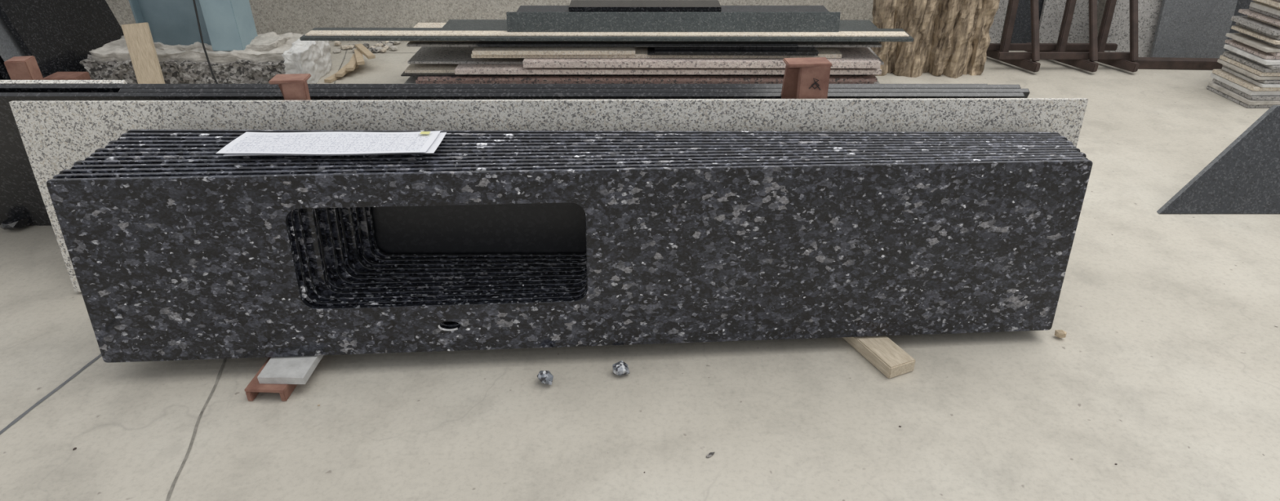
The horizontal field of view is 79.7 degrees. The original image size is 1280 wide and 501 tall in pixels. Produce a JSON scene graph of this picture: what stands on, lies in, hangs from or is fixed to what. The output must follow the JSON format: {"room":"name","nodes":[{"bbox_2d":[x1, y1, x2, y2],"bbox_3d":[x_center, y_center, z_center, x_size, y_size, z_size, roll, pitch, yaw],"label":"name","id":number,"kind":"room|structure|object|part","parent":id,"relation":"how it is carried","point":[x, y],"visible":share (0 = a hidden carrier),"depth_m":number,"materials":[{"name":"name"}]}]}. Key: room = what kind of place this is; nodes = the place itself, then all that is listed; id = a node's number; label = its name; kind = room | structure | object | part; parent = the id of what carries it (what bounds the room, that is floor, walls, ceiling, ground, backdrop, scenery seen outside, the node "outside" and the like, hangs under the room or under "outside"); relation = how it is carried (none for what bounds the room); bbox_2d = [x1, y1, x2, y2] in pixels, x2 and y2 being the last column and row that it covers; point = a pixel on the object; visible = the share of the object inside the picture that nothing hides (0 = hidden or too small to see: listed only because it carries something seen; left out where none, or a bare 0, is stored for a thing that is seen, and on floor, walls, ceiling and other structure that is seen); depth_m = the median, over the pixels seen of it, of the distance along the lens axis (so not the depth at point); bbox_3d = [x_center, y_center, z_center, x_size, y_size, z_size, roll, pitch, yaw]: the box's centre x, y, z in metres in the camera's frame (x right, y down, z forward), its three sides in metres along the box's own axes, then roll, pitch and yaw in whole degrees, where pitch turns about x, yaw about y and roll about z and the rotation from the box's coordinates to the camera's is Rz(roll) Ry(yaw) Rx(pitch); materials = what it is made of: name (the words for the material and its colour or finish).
{"room":"stone workshop","nodes":[
{"label":"stone workshop","id":0,"kind":"room"},
{"bbox_2d":[105,0,1106,42],"bbox_3d":[0.000,-2.632,5.559,15.000,2.200,0.150,0,30,0],"label":"wall","id":1,"kind":"structure","parent":0,"point":[299,17],"depth_m":5.92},
{"bbox_2d":[0,42,1279,500],"bbox_3d":[0.000,0.629,2.211,15.000,0.100,11.000,0,30,0],"label":"floor","id":2,"kind":"structure","parent":0,"point":[1166,369],"depth_m":2.38,"materials":[{"name":"concrete"}]},
{"bbox_2d":[0,216,32,230],"bbox_3d":[-2.719,-0.133,3.367,0.095,0.064,0.156,14,33,23],"label":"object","id":3,"kind":"object","parent":2,"relation":"on","point":[11,223],"visible":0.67,"depth_m":3.32,"materials":[{"name":"stone"}]},
{"bbox_2d":[4,55,44,79],"bbox_3d":[-2.860,-0.624,3.681,0.200,0.600,0.200,-5,30,-9],"label":"brick","id":4,"kind":"object","parent":2,"relation":"on","point":[18,68],"visible":0.2,"depth_m":3.52,"materials":[{"name":"brick"}]},
{"bbox_2d":[0,353,101,434],"bbox_3d":[-1.907,0.592,2.172,0.263,0.001,1.372,0,30,0],"label":"trim","id":5,"kind":"structure","parent":2,"relation":"on","point":[73,376],"depth_m":2.41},
{"bbox_2d":[0,0,124,79],"bbox_3d":[-4.157,-1.644,4.824,0.860,1.220,1.300,0,30,0],"label":"stone slab","id":6,"kind":"object","parent":2,"relation":"on","point":[61,35],"visible":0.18,"depth_m":4.99,"materials":[{"name":"black stone"}]},
{"bbox_2d":[0,80,127,84],"bbox_3d":[-2.180,-0.410,3.197,0.480,0.713,0.339,0,30,0],"label":"granite","id":7,"kind":"object","parent":2,"relation":"on","point":[2,82],"visible":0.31,"depth_m":2.88,"materials":[{"name":"grey stone"}]},
{"bbox_2d":[43,71,93,79],"bbox_3d":[-3.580,-1.032,4.831,0.220,0.154,0.156,0,30,0],"label":"bricks","id":8,"kind":"object","parent":2,"relation":"on","point":[58,75],"visible":0.24,"depth_m":4.78},
{"bbox_2d":[121,22,164,84],"bbox_3d":[-3.120,-1.206,4.829,0.197,0.438,0.114,-1,30,-1],"label":"wooden plank","id":9,"kind":"object","parent":2,"relation":"on","point":[138,37],"visible":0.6,"depth_m":4.81,"materials":[{"name":"beige wood"}]},
{"bbox_2d":[83,0,331,84],"bbox_3d":[-2.894,-2.300,4.573,1.483,2.649,0.598,0,30,0],"label":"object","id":10,"kind":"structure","parent":2,"relation":"on","point":[196,42],"depth_m":4.98,"materials":[{"name":"grey stone"}]},
{"bbox_2d":[165,44,350,500],"bbox_3d":[-1.686,-0.290,3.700,1.180,0.001,5.302,0,30,0],"label":"trim","id":11,"kind":"structure","parent":2,"relation":"on","point":[220,373],"depth_m":2.28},
{"bbox_2d":[244,357,297,401],"bbox_3d":[-1.145,0.309,2.620,0.125,0.045,0.576,2,30,3],"label":"channel","id":12,"kind":"object","parent":2,"relation":"on","point":[254,388],"visible":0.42,"depth_m":2.38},
{"bbox_2d":[257,355,323,384],"bbox_3d":[-1.105,0.270,2.615,0.147,0.027,0.542,1,30,2],"label":"block","id":13,"kind":"object","parent":12,"relation":"on","point":[278,370],"visible":0.41,"depth_m":2.41,"materials":[{"name":"grey stone"}]},
{"bbox_2d":[324,40,400,83],"bbox_3d":[-2.467,-1.341,5.412,2.274,0.111,1.340,0,30,0],"label":"rubble heap","id":14,"kind":"object","parent":2,"relation":"on","point":[357,60],"visible":0.46,"depth_m":5.46,"materials":[{"name":"stone"}]},
{"bbox_2d":[0,84,1030,226],"bbox_3d":[-0.775,-0.371,3.124,4.390,0.718,0.438,0,30,0],"label":"granite","id":15,"kind":"object","parent":2,"relation":"on","point":[20,196],"visible":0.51,"depth_m":2.80,"materials":[{"name":"black stone"}]},
{"bbox_2d":[537,370,553,385],"bbox_3d":[-0.300,0.405,2.444,0.058,0.054,0.044,19,35,29],"label":"chip","id":16,"kind":"object","parent":2,"relation":"on","point":[545,377],"visible":1,"depth_m":2.43,"materials":[{"name":"grey stone"}]},
{"bbox_2d":[8,97,1088,292],"bbox_3d":[-0.308,-0.184,2.771,3.685,0.728,0.100,0,30,0],"label":"granite slab","id":17,"kind":"object","parent":2,"relation":"on","point":[55,135],"visible":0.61,"depth_m":2.64,"materials":[{"name":"grey stone"}]},
{"bbox_2d":[268,57,832,100],"bbox_3d":[-0.200,-0.348,2.957,2.400,0.853,0.430,0,30,0],"label":"bricks","id":18,"kind":"object","parent":2,"relation":"on","point":[808,77],"visible":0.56,"depth_m":2.64},
{"bbox_3d":[-1.245,-0.329,3.006,0.055,0.810,0.030,0,49,0],"label":"leg","id":19,"kind":"part","parent":18,"relation":"part of","materials":[{"name":"red brick"}]},
{"bbox_3d":[-1.193,-0.233,2.819,0.081,0.786,0.030,0,27,0],"label":"leg","id":20,"kind":"part","parent":18,"relation":"part of","materials":[{"name":"red brick"}]},
{"bbox_3d":[0.545,-0.354,2.991,0.069,0.865,0.030,0,48,0],"label":"leg","id":21,"kind":"part","parent":18,"relation":"part of","materials":[{"name":"red brick"}]},
{"bbox_3d":[0.597,-0.258,2.804,0.102,0.844,0.030,0,27,0],"label":"leg","id":22,"kind":"part","parent":18,"relation":"part of","materials":[{"name":"red brick"}]},
{"bbox_2d":[46,129,1092,363],"bbox_3d":[-0.134,-0.024,2.511,3.136,0.640,0.470,-1,30,-1],"label":"countertop","id":23,"kind":"structure","parent":2,"relation":"on","point":[179,249],"depth_m":2.42,"materials":[{"name":"black stone"}]},
{"bbox_2d":[216,130,446,155],"bbox_3d":[-0.944,-0.335,2.384,0.649,0.021,0.216,0,30,0],"label":"paper forms","id":24,"kind":"object","parent":23,"relation":"on","point":[329,143],"visible":1,"depth_m":2.38,"materials":[{"name":"white paper"}]},
{"bbox_2d":[73,149,1078,290],"bbox_3d":[-0.143,-0.018,2.501,3.110,0.605,0.018,-1,24,-3],"label":"countertop","id":25,"kind":"structure","parent":23,"relation":"on","point":[582,282],"depth_m":2.40,"materials":[{"name":"black stone"}]},
{"bbox_2d":[84,146,1079,285],"bbox_3d":[-0.131,-0.031,2.523,3.110,0.605,0.018,-1,24,-3],"label":"countertop","id":26,"kind":"structure","parent":23,"relation":"on","point":[323,214],"depth_m":2.43,"materials":[{"name":"black stone"}]},
{"bbox_2d":[94,142,1071,276],"bbox_3d":[-0.140,-0.057,2.568,3.110,0.605,0.018,-1,24,-3],"label":"countertop","id":27,"kind":"structure","parent":23,"relation":"on","point":[349,267],"depth_m":2.48,"materials":[{"name":"black stone"}]},
{"bbox_2d":[89,145,1075,280],"bbox_3d":[-0.134,-0.044,2.546,3.110,0.605,0.018,-1,24,-3],"label":"countertop","id":28,"kind":"structure","parent":23,"relation":"on","point":[344,271],"depth_m":2.47,"materials":[{"name":"black stone"}]},
{"bbox_2d":[107,137,1066,266],"bbox_3d":[-0.138,-0.083,2.613,3.110,0.605,0.018,0,24,-2],"label":"countertop","id":29,"kind":"structure","parent":23,"relation":"on","point":[363,258],"depth_m":2.52,"materials":[{"name":"black stone"}]},
{"bbox_2d":[104,140,1072,271],"bbox_3d":[-0.128,-0.070,2.591,3.110,0.605,0.018,-1,24,-2],"label":"countertop","id":30,"kind":"structure","parent":23,"relation":"on","point":[355,260],"depth_m":2.51,"materials":[{"name":"black stone"}]},
{"bbox_2d":[120,133,1062,258],"bbox_3d":[-0.134,-0.109,2.658,3.110,0.605,0.018,0,24,-2],"label":"countertop","id":31,"kind":"structure","parent":23,"relation":"on","point":[375,248],"depth_m":2.56,"materials":[{"name":"black stone"}]},
{"bbox_2d":[117,136,1067,262],"bbox_3d":[-0.127,-0.096,2.636,3.110,0.605,0.018,0,24,-2],"label":"countertop","id":32,"kind":"structure","parent":23,"relation":"on","point":[362,215],"depth_m":2.54,"materials":[{"name":"black stone"}]},
{"bbox_2d":[127,129,1060,253],"bbox_3d":[-0.133,-0.121,2.680,3.110,0.605,0.015,0,24,-1],"label":"countertop","id":33,"kind":"structure","parent":23,"relation":"on","point":[529,228],"depth_m":2.67,"materials":[{"name":"black stone"}]},
{"bbox_2d":[299,0,914,84],"bbox_3d":[-0.200,-1.295,4.881,3.642,0.562,0.700,0,30,0],"label":"granite","id":34,"kind":"object","parent":2,"relation":"on","point":[583,42],"visible":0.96,"depth_m":4.62,"materials":[{"name":"grey stone"}]},
{"bbox_2d":[612,360,630,375],"bbox_3d":[-0.061,0.386,2.486,0.052,0.046,0.050,-23,37,-35],"label":"chip","id":35,"kind":"object","parent":2,"relation":"on","point":[620,368],"visible":1,"depth_m":2.47,"materials":[{"name":"grey stone"}]},
{"bbox_2d":[72,234,1277,473],"bbox_3d":[0.147,0.043,3.119,4.468,0.006,3.246,0,30,0],"label":"debris","id":36,"kind":"object","parent":2,"relation":"on","point":[711,454],"visible":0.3,"depth_m":2.19,"materials":[{"name":"brown stone"}]},
{"bbox_2d":[842,336,915,378],"bbox_3d":[0.745,0.268,2.689,0.105,0.047,0.520,-13,32,-21],"label":"batten","id":37,"kind":"object","parent":2,"relation":"on","point":[882,352],"visible":0.4,"depth_m":2.53,"materials":[{"name":"beige wood"}]},
{"bbox_2d":[870,0,999,78],"bbox_3d":[1.979,-1.801,5.072,0.877,1.256,0.375,0,30,0],"label":"stone block","id":38,"kind":"object","parent":2,"relation":"on","point":[952,39],"visible":0.93,"depth_m":5.16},
{"bbox_2d":[988,0,1008,43],"bbox_3d":[2.610,-2.145,5.621,0.300,1.299,0.120,0,30,0],"label":"slab","id":39,"kind":"object","parent":2,"relation":"on","point":[995,33],"depth_m":5.81,"materials":[{"name":"grey stone"}]},
{"bbox_2d":[1010,0,1044,43],"bbox_3d":[2.950,-2.155,5.638,0.300,1.299,0.120,0,30,0],"label":"slab","id":40,"kind":"object","parent":2,"relation":"on","point":[1021,33],"depth_m":5.83,"materials":[{"name":"grey stone"}]},
{"bbox_2d":[1054,329,1066,337],"bbox_3d":[1.460,0.290,2.662,0.037,0.036,0.024,11,32,18],"label":"chip","id":41,"kind":"object","parent":2,"relation":"on","point":[1058,333],"visible":1,"depth_m":2.65,"materials":[{"name":"beige stone"}]},
{"bbox_2d":[986,0,1139,72],"bbox_3d":[2.966,-2.011,5.161,0.968,1.483,0.564,0,30,0],"label":"storage rack","id":42,"kind":"object","parent":2,"relation":"on","point":[1076,55],"visible":0.88,"depth_m":5.34,"materials":[{"name":"brown metal"}]},
{"bbox_3d":[2.620,-1.395,5.516,0.045,0.060,0.600,-12,32,-20],"label":"floor rail","id":43,"kind":"part","parent":42,"relation":"part of","materials":[{"name":"brown metal"}]},
{"bbox_3d":[2.975,-1.476,5.556,0.950,0.045,0.040,0,30,0],"label":"cross rail","id":44,"kind":"part","parent":42,"relation":"part of","materials":[{"name":"brown metal"}]},
{"bbox_3d":[3.020,-1.395,5.516,0.045,0.060,0.600,-12,32,-20],"label":"floor rail","id":45,"kind":"part","parent":42,"relation":"part of","materials":[{"name":"brown metal"}]},
{"bbox_3d":[2.975,-1.361,5.357,0.950,0.045,0.040,0,30,0],"label":"cross rail","id":46,"kind":"part","parent":42,"relation":"part of","materials":[{"name":"brown metal"}]},
{"bbox_3d":[3.300,-1.395,5.516,0.045,0.060,0.600,-12,32,-20],"label":"floor rail","id":47,"kind":"part","parent":42,"relation":"part of","materials":[{"name":"brown metal"}]},
{"bbox_2d":[1039,0,1099,43],"bbox_3d":[3.220,-2.107,5.607,0.400,1.248,0.138,0,30,0],"label":"slab","id":48,"kind":"object","parent":2,"relation":"on","point":[1052,11],"depth_m":5.77,"materials":[{"name":"grey stone"}]},
{"bbox_2d":[1104,0,1162,57],"bbox_3d":[3.604,-2.029,5.431,0.400,1.291,0.210,1,30,2],"label":"slab","id":49,"kind":"object","parent":2,"relation":"on","point":[1148,11],"depth_m":5.58,"materials":[{"name":"grey stone"}]},
{"bbox_2d":[1128,57,1222,70],"bbox_3d":[3.850,-1.325,5.436,0.800,0.060,0.100,2,30,3],"label":"sleeper","id":50,"kind":"object","parent":2,"relation":"on","point":[1145,63],"visible":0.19,"depth_m":5.40,"materials":[{"name":"brown wood"}]},
{"bbox_2d":[1150,0,1237,57],"bbox_3d":[3.975,-1.938,5.381,0.500,1.186,0.237,1,30,2],"label":"slab","id":51,"kind":"object","parent":2,"relation":"on","point":[1185,28],"visible":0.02,"depth_m":5.49,"materials":[{"name":"grey stone"}]},
{"bbox_2d":[1156,105,1279,213],"bbox_3d":[3.460,-0.403,3.426,2.200,0.478,0.136,0,30,0],"label":"granite","id":52,"kind":"object","parent":2,"relation":"on","point":[1244,178],"visible":1,"depth_m":3.44,"materials":[{"name":"grey stone"}]},
{"bbox_2d":[1224,0,1255,51],"bbox_3d":[4.550,-2.160,5.552,1.000,1.395,0.176,0,30,0],"label":"slab","id":53,"kind":"object","parent":2,"relation":"on","point":[1241,4],"depth_m":5.70,"materials":[{"name":"grey stone"}]},
{"bbox_2d":[1206,0,1279,107],"bbox_3d":[4.415,-1.294,4.705,1.387,0.733,0.438,0,30,0],"label":"slabs","id":54,"kind":"object","parent":2,"relation":"on","point":[1249,76],"visible":1,"depth_m":4.70,"materials":[{"name":"grey stone"}]}
]}

